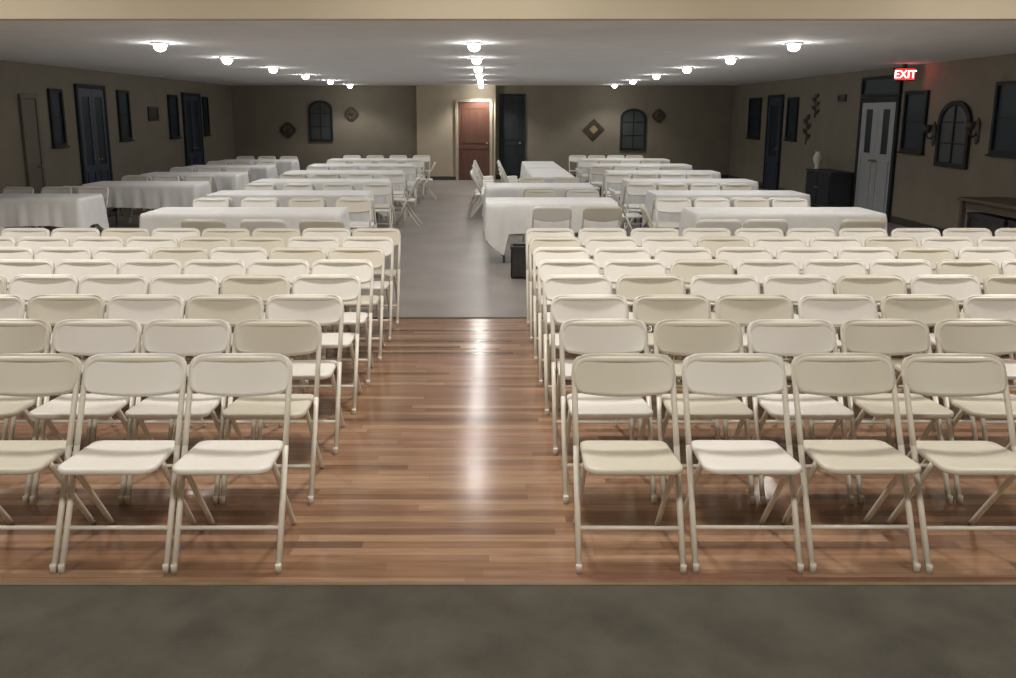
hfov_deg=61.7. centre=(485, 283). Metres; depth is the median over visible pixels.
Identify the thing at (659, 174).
folding chair
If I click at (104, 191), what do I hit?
folding chair
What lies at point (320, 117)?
window
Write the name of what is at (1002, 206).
console table
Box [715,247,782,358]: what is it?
folding chair
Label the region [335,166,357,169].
folding chair
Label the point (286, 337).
folding chair
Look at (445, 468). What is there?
floor
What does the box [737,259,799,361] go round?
folding chair
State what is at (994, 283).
folding chair
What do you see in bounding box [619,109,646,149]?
wall mirror
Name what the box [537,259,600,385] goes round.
folding chair
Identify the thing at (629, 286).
folding chair
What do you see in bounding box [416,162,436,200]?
folding chair
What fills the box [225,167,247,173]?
folding chair
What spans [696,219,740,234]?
folding chair
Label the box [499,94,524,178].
door
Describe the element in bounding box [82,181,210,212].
tablecloth
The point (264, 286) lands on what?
folding chair
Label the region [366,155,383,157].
folding chair
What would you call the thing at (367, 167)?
folding chair
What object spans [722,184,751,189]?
folding chair
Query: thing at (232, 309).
folding chair
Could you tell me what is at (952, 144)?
wall mirror
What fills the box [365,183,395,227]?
folding chair
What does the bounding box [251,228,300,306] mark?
folding chair
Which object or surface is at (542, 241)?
folding chair
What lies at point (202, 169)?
folding chair
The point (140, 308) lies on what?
folding chair
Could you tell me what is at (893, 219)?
baseboard
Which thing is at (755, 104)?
window
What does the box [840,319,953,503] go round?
folding chair
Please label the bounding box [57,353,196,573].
folding chair
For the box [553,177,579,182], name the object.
folding chair
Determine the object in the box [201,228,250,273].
folding chair
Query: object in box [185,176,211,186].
folding chair
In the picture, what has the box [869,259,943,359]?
folding chair
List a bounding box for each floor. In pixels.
[0,179,1015,581]
[0,586,1015,677]
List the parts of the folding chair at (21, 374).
leg, seat, frame, backrest, leg, leg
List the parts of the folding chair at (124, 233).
frame, backrest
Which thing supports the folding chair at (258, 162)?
on the floor at (445, 468)
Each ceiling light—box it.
[150,42,169,50]
[219,57,233,63]
[267,67,278,72]
[301,74,309,78]
[465,42,483,50]
[469,57,483,63]
[472,67,483,72]
[475,74,483,78]
[652,74,660,78]
[681,67,692,72]
[723,57,737,63]
[784,42,803,50]
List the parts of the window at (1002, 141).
sill, pane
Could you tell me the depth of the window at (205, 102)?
21.32 m
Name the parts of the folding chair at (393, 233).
backrest, frame, seat, leg, leg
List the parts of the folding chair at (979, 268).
frame, backrest, leg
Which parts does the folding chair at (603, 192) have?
seat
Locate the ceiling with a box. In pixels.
[0,21,1015,85]
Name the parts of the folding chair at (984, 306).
leg, backrest, frame, seat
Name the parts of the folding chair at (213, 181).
backrest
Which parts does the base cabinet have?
cabinet door, cabinet door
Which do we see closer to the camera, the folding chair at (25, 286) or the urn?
the folding chair at (25, 286)
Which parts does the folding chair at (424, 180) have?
seat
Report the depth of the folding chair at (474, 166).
16.65 m
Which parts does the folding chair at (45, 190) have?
backrest, frame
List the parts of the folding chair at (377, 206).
backrest, seat, leg, leg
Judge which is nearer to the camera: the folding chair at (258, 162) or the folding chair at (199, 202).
the folding chair at (199, 202)
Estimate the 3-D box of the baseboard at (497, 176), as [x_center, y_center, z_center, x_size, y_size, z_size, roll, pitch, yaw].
[-0.100,-3.018,23.964,13.860,0.120,0.018,0,11,0]
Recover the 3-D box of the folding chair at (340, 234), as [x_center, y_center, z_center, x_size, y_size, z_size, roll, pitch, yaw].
[-1.428,-0.072,7.518,0.444,0.807,0.448,0,11,0]
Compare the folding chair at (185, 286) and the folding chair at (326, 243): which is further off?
the folding chair at (326, 243)
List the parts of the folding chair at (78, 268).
backrest, frame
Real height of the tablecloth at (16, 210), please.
0.541 m
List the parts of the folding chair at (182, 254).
backrest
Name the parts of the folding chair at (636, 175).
backrest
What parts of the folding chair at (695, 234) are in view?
frame, backrest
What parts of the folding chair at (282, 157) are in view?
backrest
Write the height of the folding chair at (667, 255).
0.807 m
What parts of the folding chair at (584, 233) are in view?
backrest, frame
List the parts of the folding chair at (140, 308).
leg, frame, backrest, leg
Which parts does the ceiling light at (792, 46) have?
bulb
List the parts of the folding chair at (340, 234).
backrest, frame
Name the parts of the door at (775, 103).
pane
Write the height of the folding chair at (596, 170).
0.807 m
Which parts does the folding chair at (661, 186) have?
frame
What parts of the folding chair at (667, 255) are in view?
frame, backrest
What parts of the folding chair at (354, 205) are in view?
backrest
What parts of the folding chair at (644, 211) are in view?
backrest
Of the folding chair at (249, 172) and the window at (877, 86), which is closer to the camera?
the window at (877, 86)
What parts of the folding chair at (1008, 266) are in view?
backrest, frame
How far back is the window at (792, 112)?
18.96 m
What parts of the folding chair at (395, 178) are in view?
backrest, frame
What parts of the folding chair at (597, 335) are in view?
leg, leg, backrest, frame, seat, leg, leg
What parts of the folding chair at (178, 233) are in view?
frame, backrest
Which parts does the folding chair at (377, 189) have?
backrest, frame, seat, leg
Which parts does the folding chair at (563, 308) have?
leg, leg, seat, backrest, frame, leg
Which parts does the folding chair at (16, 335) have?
seat, frame, backrest, leg, leg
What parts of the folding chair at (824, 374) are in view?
leg, leg, backrest, frame, seat, leg, leg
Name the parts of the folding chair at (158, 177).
backrest, frame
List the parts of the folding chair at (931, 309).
leg, leg, seat, backrest, frame, leg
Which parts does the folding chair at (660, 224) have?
seat, backrest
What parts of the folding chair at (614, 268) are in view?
backrest, frame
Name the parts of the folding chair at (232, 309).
leg, leg, frame, backrest, leg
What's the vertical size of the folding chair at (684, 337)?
0.807 m
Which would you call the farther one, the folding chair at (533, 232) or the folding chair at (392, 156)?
the folding chair at (392, 156)
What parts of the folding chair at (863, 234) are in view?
frame, backrest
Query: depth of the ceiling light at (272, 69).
14.32 m
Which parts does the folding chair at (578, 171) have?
backrest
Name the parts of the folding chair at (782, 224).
backrest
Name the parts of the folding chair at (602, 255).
frame, backrest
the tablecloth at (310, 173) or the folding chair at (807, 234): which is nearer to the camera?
the folding chair at (807, 234)
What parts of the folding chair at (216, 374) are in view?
leg, leg, seat, frame, backrest, leg, leg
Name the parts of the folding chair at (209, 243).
backrest, frame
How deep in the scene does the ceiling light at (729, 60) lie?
11.77 m
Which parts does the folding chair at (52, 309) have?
leg, frame, backrest, seat, leg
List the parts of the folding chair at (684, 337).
leg, leg, backrest, frame, seat, leg, leg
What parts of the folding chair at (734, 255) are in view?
frame, backrest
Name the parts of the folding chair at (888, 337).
leg, leg, backrest, frame, seat, leg, leg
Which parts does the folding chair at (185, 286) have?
backrest, frame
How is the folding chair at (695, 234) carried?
on the floor at (445, 468)
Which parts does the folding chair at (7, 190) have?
backrest, frame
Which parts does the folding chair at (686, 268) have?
leg, backrest, frame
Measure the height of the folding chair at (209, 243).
0.807 m
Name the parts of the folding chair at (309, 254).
frame, backrest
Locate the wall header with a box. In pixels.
[0,0,1015,20]
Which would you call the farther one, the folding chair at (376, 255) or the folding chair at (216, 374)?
the folding chair at (376, 255)
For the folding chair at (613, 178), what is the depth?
14.58 m
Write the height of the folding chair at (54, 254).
0.807 m
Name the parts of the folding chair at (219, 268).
backrest, frame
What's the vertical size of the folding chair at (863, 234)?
0.807 m
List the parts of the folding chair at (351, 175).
frame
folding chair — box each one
[0,228,49,244]
[0,236,15,293]
[0,247,33,311]
[0,259,55,352]
[0,276,6,293]
[0,294,34,439]
[0,319,62,503]
[0,353,96,573]
[2,187,33,227]
[7,236,69,289]
[8,274,88,395]
[8,294,115,448]
[26,247,91,306]
[29,319,141,503]
[35,187,71,235]
[51,228,105,311]
[51,259,118,359]
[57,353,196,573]
[63,186,98,228]
[68,274,148,405]
[71,236,123,273]
[77,187,108,235]
[81,247,150,357]
[90,294,192,443]
[101,228,149,306]
[117,175,147,222]
[119,259,187,364]
[124,319,231,503]
[125,236,177,257]
[129,175,153,222]
[140,274,218,400]
[148,247,208,305]
[150,175,179,210]
[150,228,200,306]
[170,167,192,171]
[170,353,296,573]
[172,294,267,454]
[179,236,231,313]
[181,219,226,233]
[183,259,245,360]
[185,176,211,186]
[190,175,217,191]
[192,198,228,206]
[197,167,219,171]
[201,197,234,206]
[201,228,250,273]
[207,161,226,164]
[209,247,266,270]
[210,274,292,415]
[219,319,324,504]
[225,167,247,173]
[231,161,250,164]
[233,236,285,257]
[236,156,253,158]
[240,198,276,206]
[240,219,285,234]
[244,184,273,189]
[245,197,279,206]
[246,167,251,181]
[247,259,309,384]
[249,183,276,189]
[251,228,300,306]
[256,161,275,164]
[257,294,344,454]
[258,156,275,158]
[264,247,325,349]
[278,156,297,178]
[279,173,304,178]
[283,184,312,189]
[285,274,361,414]
[287,183,314,189]
[287,236,339,331]
[288,198,324,206]
[292,197,326,206]
[299,219,344,236]
[302,228,350,310]
[304,259,373,385]
[306,166,328,169]
[313,173,338,178]
[322,184,351,189]
[322,247,384,361]
[326,160,345,163]
[327,183,354,228]
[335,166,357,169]
[335,198,371,233]
[337,236,393,341]
[339,197,375,227]
[343,155,360,157]
[346,173,371,178]
[349,228,400,324]
[353,160,371,163]
[362,184,391,227]
[365,166,386,169]
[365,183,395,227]
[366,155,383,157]
[378,160,397,163]
[378,173,404,222]
[382,173,408,218]
[389,155,406,157]
[393,166,415,207]
[393,176,421,226]
[397,165,418,205]
[404,160,423,197]
[413,155,429,187]
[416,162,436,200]
[417,160,425,193]
[470,170,484,214]
[470,172,483,218]
[471,164,493,204]
[471,168,484,207]
[472,163,494,201]
[472,166,485,208]
[473,161,493,199]
[474,160,493,194]
[497,160,517,177]
[499,172,506,182]
[518,177,544,182]
[522,188,554,241]
[524,190,556,243]
[525,228,574,325]
[529,236,581,341]
[532,206,571,228]
[532,247,589,361]
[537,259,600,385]
[543,274,612,415]
[550,294,633,454]
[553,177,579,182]
[559,318,656,503]
[564,188,594,196]
[567,190,599,196]
[569,155,586,182]
[571,353,686,574]
[575,168,599,189]
[576,160,587,177]
[578,160,598,191]
[578,228,630,311]
[581,206,621,259]
[585,236,637,311]
[587,165,607,196]
[588,155,604,157]
[590,166,611,186]
[593,247,654,353]
[599,160,618,194]
[602,173,627,196]
[603,259,670,357]
[605,173,632,222]
[607,155,624,157]
[609,188,641,233]
[614,166,635,169]
[616,274,691,393]
[620,160,639,163]
[621,183,651,230]
[626,155,642,157]
[626,184,655,236]
[630,228,678,309]
[632,173,657,212]
[633,294,719,440]
[637,166,659,169]
[639,204,654,227]
[641,160,660,163]
[641,236,693,331]
[649,197,684,258]
[653,319,755,504]
[654,247,714,354]
[655,198,691,230]
[656,183,683,228]
[658,173,677,178]
[658,184,687,189]
[660,173,685,178]
[661,166,683,169]
[670,259,738,384]
[677,353,803,573]
[682,228,736,293]
[687,173,712,178]
[688,183,714,189]
[690,184,719,189]
[690,274,769,415]
[691,197,725,206]
[694,198,729,206]
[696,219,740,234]
[697,236,749,257]
[710,294,806,454]
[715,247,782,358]
[720,183,746,189]
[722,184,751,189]
[730,197,761,206]
[733,198,769,206]
[734,219,787,272]
[734,228,783,246]
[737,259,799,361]
[747,319,854,504]
[753,236,805,314]
[763,274,845,406]
[768,197,798,206]
[772,198,808,206]
[776,247,841,358]
[781,353,920,573]
[786,228,836,313]
[791,294,892,446]
[803,259,866,284]
[809,236,861,289]
[836,274,912,414]
[837,219,885,235]
[837,247,904,356]
[838,228,887,307]
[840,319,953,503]
[865,236,929,332]
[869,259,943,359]
[869,294,977,449]
[886,353,1015,574]
[891,228,940,273]
[897,247,962,355]
[899,274,981,398]
[921,236,983,330]
[921,319,1015,503]
[934,259,1015,384]
[942,228,1001,273]
[958,247,1015,269]
[963,294,1015,440]
[977,236,1015,252]
[983,274,1015,392]
[994,228,1015,272]
[1001,259,1015,357]
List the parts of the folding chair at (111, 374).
leg, leg, seat, frame, backrest, leg, leg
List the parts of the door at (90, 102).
pane, pane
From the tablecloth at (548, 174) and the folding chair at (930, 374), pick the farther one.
the tablecloth at (548, 174)
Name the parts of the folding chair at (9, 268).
frame, backrest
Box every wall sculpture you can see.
[802,114,810,144]
[811,93,819,117]
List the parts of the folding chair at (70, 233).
backrest, frame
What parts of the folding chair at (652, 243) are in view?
frame, backrest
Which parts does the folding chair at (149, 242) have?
frame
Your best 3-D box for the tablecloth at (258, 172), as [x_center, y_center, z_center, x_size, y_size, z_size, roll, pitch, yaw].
[-5.304,-2.183,17.667,1.848,0.541,0.845,0,11,0]
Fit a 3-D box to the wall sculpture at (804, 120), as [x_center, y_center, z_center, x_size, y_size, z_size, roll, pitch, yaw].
[6.832,-3.303,18.124,0.029,0.651,0.440,0,11,0]
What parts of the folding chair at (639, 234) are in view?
frame, backrest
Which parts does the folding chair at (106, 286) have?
backrest, frame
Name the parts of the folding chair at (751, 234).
frame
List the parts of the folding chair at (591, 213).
frame, backrest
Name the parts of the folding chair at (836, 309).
leg, backrest, frame, leg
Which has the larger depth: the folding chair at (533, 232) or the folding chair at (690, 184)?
the folding chair at (690, 184)
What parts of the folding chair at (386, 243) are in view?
backrest, frame, seat, leg, leg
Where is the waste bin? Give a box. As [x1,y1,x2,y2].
[510,244,532,277]
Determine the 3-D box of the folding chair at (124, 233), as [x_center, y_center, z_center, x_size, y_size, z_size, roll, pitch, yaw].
[-3.224,-0.072,7.516,0.444,0.807,0.448,0,11,0]
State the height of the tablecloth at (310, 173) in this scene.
0.541 m
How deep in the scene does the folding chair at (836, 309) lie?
4.79 m
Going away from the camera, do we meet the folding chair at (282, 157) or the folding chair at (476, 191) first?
the folding chair at (476, 191)
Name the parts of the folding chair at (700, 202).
frame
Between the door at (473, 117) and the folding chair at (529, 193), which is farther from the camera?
the door at (473, 117)
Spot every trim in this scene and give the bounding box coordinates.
[0,582,1015,585]
[368,317,542,317]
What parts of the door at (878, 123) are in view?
pane, pane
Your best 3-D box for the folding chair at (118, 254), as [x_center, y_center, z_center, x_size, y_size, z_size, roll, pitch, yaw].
[-2.790,0.147,6.422,0.444,0.807,0.448,0,11,0]
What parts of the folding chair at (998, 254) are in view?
frame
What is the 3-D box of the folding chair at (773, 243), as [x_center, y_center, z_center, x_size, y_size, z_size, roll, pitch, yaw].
[2.443,0.036,6.979,0.444,0.807,0.448,0,11,0]
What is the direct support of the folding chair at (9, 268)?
on the floor at (445, 468)
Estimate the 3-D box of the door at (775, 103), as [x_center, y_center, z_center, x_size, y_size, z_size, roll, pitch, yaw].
[6.798,-3.350,20.216,0.105,2.240,1.060,0,11,0]
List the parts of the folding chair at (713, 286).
backrest, frame, seat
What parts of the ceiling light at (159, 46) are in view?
bulb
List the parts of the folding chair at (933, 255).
backrest, frame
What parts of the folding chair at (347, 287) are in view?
leg, frame, backrest, seat, leg, leg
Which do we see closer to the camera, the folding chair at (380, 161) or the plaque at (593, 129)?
the folding chair at (380, 161)
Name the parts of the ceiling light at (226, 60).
bulb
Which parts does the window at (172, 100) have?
pane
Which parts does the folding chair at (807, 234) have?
backrest, frame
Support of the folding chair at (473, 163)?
on the floor at (445, 468)
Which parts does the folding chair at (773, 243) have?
frame, backrest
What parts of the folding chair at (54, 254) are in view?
backrest, frame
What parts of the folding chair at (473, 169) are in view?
frame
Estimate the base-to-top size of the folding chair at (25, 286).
0.807 m
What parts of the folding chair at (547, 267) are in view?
leg, leg, seat, backrest, frame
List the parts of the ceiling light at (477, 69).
bulb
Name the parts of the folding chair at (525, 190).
backrest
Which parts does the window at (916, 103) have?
sill, pane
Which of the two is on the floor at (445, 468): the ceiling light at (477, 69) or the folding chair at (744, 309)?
the folding chair at (744, 309)
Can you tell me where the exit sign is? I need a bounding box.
[892,64,916,80]
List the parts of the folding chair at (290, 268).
backrest, frame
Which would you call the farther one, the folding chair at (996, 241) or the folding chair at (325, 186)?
the folding chair at (325, 186)
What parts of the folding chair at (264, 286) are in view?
backrest, frame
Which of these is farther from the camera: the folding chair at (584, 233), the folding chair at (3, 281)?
the folding chair at (584, 233)
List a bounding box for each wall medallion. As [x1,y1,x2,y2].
[280,122,295,137]
[344,107,358,120]
[652,109,665,122]
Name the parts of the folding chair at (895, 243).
frame, backrest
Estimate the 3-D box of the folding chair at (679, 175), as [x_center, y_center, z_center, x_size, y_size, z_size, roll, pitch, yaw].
[3.208,-1.465,14.484,0.444,0.807,0.448,0,11,-1]
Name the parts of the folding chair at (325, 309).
leg, backrest, frame, seat, leg, leg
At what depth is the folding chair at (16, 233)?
7.61 m
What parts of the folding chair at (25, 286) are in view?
backrest, frame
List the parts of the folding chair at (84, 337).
leg, leg, seat, frame, backrest, leg, leg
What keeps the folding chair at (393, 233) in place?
on the floor at (445, 468)
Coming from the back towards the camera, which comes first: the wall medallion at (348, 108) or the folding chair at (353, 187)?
the wall medallion at (348, 108)
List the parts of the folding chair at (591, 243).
backrest, frame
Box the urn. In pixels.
[813,151,822,168]
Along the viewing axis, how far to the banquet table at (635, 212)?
13.66 m
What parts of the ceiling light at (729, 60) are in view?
bulb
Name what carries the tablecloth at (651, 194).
on the banquet table
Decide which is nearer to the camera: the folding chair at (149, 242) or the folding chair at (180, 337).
the folding chair at (180, 337)
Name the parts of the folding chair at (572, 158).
backrest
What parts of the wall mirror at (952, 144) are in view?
glass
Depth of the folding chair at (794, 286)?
5.39 m
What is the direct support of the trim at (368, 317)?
attached to the floor at (445, 468)
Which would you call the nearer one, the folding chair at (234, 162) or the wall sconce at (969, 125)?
the wall sconce at (969, 125)
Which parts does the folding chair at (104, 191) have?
backrest, frame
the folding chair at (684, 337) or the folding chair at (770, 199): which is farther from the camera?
the folding chair at (770, 199)
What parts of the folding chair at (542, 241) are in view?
leg, seat, backrest, frame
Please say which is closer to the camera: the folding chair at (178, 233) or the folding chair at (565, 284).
the folding chair at (565, 284)
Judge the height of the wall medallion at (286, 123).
0.440 m
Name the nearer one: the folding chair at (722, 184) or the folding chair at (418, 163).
the folding chair at (722, 184)
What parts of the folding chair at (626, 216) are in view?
backrest, frame, seat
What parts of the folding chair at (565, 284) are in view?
leg, leg, seat, backrest, frame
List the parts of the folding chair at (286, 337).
leg, leg, seat, frame, backrest, leg, leg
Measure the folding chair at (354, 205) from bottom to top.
0.807 m
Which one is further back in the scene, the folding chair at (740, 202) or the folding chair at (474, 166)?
the folding chair at (474, 166)
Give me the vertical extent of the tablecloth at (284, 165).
0.537 m
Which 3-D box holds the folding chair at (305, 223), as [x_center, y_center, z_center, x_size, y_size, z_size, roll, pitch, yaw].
[-1.601,-0.269,8.505,0.444,0.807,0.448,0,11,0]
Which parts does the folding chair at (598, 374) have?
leg, leg, backrest, frame, seat, leg, leg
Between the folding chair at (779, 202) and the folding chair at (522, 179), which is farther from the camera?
the folding chair at (522, 179)
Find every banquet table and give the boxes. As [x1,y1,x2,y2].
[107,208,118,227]
[634,212,641,227]
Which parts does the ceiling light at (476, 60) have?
bulb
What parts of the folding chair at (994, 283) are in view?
backrest, frame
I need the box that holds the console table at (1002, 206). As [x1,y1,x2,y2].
[957,197,1015,227]
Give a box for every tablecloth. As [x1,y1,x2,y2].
[0,194,108,230]
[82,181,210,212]
[139,207,350,235]
[140,172,248,192]
[185,165,277,182]
[206,190,376,228]
[220,159,299,175]
[251,179,391,215]
[284,170,403,190]
[308,164,413,190]
[329,158,421,182]
[482,183,593,220]
[483,197,618,254]
[520,161,561,177]
[526,168,573,182]
[579,158,669,182]
[589,164,692,190]
[601,170,720,198]
[619,179,758,212]
[641,190,810,227]
[678,207,886,235]
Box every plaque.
[147,107,158,120]
[583,119,603,139]
[837,94,846,101]
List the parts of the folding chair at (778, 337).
leg, leg, backrest, frame, seat, leg, leg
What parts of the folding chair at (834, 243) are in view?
frame, backrest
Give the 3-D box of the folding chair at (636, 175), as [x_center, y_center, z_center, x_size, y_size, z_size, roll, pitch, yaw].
[2.731,-1.468,14.500,0.444,0.807,0.448,0,11,0]
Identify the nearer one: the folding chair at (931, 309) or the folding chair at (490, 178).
the folding chair at (931, 309)
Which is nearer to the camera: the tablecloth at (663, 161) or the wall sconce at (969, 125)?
the wall sconce at (969, 125)
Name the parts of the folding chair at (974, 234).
backrest, frame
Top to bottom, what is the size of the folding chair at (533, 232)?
0.807 m
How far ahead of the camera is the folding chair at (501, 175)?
14.65 m
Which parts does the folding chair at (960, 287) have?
leg, seat, backrest, frame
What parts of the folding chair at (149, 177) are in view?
backrest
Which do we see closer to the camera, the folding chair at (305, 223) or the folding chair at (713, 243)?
the folding chair at (713, 243)
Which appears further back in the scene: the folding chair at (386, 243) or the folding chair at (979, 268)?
the folding chair at (386, 243)
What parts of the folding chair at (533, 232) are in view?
leg, frame, backrest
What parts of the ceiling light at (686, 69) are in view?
bulb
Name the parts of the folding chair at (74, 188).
backrest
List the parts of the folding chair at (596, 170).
backrest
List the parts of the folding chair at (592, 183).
seat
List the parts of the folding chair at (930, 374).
leg, leg, backrest, frame, seat, leg, leg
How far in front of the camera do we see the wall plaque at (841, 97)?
16.30 m
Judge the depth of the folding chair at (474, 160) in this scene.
18.82 m
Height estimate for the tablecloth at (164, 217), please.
0.541 m
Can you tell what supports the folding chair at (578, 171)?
on the floor at (445, 468)
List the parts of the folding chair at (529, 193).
frame, backrest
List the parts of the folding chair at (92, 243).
backrest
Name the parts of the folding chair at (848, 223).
backrest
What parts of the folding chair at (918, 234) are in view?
frame, backrest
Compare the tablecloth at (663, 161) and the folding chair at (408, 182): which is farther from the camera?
the tablecloth at (663, 161)
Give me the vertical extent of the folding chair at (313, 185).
0.807 m
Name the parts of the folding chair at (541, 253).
leg, leg, seat, frame, backrest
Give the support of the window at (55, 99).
in the wall at (152, 150)
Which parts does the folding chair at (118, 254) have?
frame, backrest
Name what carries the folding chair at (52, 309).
on the floor at (445, 468)
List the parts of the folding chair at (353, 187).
backrest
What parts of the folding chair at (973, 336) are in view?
leg, leg, backrest, frame, seat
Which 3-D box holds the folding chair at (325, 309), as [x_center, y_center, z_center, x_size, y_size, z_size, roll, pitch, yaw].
[-1.021,0.490,4.708,0.444,0.807,0.448,0,11,0]
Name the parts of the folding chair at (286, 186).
frame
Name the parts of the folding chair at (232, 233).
backrest, frame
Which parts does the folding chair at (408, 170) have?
frame, backrest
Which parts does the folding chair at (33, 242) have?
backrest, frame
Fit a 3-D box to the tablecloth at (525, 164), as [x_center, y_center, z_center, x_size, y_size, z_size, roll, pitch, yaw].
[1.164,-2.298,18.239,0.842,0.539,2.518,0,11,0]
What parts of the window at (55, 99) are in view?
pane, sill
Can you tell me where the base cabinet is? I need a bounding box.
[805,168,853,206]
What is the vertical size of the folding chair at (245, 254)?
0.807 m
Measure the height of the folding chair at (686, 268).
0.807 m
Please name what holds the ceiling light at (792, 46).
attached to the ceiling
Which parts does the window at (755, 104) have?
pane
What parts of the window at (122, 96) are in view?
pane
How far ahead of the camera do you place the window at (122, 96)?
16.52 m
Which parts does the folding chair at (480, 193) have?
leg, frame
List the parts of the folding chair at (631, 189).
seat, backrest, frame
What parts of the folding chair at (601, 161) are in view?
backrest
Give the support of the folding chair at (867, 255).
on the floor at (445, 468)
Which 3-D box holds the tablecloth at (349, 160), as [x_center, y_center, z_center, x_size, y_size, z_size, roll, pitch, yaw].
[-2.656,-2.715,20.319,2.254,0.538,0.817,0,11,0]
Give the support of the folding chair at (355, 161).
on the floor at (445, 468)
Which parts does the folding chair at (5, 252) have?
backrest, frame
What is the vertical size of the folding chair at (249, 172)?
0.807 m
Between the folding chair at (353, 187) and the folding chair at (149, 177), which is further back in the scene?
the folding chair at (149, 177)
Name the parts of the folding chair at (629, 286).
backrest, seat, frame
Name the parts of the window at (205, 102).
pane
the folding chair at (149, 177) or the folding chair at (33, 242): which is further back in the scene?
the folding chair at (149, 177)
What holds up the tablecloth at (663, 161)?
on the banquet table
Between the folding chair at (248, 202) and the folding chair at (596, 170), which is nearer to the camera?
the folding chair at (248, 202)
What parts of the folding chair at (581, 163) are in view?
backrest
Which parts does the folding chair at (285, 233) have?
frame, backrest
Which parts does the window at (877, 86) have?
pane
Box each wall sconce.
[922,121,936,145]
[964,118,980,144]
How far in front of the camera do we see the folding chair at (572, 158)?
21.06 m
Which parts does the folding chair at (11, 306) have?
leg, frame, backrest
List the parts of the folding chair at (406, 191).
seat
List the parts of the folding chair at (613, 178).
backrest, frame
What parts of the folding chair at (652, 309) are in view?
leg, backrest, frame, seat, leg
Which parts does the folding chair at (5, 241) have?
backrest, frame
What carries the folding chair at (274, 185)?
on the floor at (445, 468)
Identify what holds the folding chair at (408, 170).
on the floor at (445, 468)
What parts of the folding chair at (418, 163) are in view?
backrest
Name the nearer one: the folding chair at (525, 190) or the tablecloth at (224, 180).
the folding chair at (525, 190)
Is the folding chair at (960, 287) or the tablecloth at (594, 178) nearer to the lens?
the folding chair at (960, 287)
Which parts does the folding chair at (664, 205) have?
backrest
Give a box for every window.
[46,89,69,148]
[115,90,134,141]
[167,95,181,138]
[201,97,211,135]
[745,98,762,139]
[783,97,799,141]
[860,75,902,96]
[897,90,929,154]
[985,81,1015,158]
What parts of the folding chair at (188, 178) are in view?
backrest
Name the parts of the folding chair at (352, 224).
backrest, seat, frame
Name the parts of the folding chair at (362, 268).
leg, backrest, frame, seat, leg, leg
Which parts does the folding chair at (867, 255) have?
frame, backrest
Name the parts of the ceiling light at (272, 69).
bulb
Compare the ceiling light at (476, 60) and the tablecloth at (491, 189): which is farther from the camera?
the tablecloth at (491, 189)
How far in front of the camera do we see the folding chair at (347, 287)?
5.39 m
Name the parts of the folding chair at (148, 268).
backrest, frame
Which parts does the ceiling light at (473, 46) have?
bulb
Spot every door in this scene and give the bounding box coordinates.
[17,94,50,228]
[73,84,114,210]
[181,92,204,165]
[455,99,492,179]
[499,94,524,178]
[762,94,784,189]
[851,96,901,221]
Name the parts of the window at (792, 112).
pane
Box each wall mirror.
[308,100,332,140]
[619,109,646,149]
[933,101,972,168]
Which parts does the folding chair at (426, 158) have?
backrest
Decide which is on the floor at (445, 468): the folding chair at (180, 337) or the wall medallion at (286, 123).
the folding chair at (180, 337)
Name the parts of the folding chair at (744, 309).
leg, backrest, frame, leg, seat, leg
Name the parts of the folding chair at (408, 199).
leg, seat, leg, frame, leg, backrest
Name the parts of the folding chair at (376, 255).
leg, frame, backrest, seat, leg, leg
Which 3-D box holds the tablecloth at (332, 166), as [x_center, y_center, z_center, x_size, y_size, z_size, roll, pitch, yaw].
[-2.660,-2.280,18.146,2.246,0.538,0.862,0,11,0]
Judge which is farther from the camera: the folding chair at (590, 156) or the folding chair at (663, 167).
the folding chair at (590, 156)
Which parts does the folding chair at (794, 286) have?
backrest, frame, seat, leg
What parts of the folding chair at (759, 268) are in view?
leg, backrest, frame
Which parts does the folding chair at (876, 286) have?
backrest, frame, leg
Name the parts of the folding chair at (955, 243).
frame, backrest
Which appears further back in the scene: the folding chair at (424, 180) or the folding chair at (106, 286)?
the folding chair at (424, 180)
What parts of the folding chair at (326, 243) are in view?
backrest, frame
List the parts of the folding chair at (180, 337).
leg, leg, seat, frame, backrest, leg, leg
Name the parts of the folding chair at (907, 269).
frame, backrest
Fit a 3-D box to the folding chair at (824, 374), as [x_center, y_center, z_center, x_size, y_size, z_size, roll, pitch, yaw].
[1.517,0.726,3.527,0.444,0.807,0.448,0,11,0]
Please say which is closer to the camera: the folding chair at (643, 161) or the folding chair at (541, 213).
the folding chair at (541, 213)
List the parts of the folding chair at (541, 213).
backrest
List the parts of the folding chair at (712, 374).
leg, leg, backrest, frame, seat, leg, leg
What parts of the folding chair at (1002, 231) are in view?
backrest, frame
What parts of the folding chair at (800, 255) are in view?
backrest, frame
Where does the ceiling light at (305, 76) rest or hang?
attached to the ceiling
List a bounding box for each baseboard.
[422,176,455,179]
[496,175,727,178]
[728,175,944,235]
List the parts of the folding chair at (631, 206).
seat, backrest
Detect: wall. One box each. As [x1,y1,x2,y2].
[0,60,234,227]
[231,86,733,178]
[416,85,495,179]
[729,53,1015,228]
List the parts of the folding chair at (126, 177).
backrest, frame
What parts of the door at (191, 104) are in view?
pane, pane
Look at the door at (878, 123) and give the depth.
14.79 m
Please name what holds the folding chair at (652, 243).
on the floor at (445, 468)
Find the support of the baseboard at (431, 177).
attached to the wall at (435, 103)
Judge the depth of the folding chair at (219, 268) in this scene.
5.96 m
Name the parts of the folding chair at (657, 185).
backrest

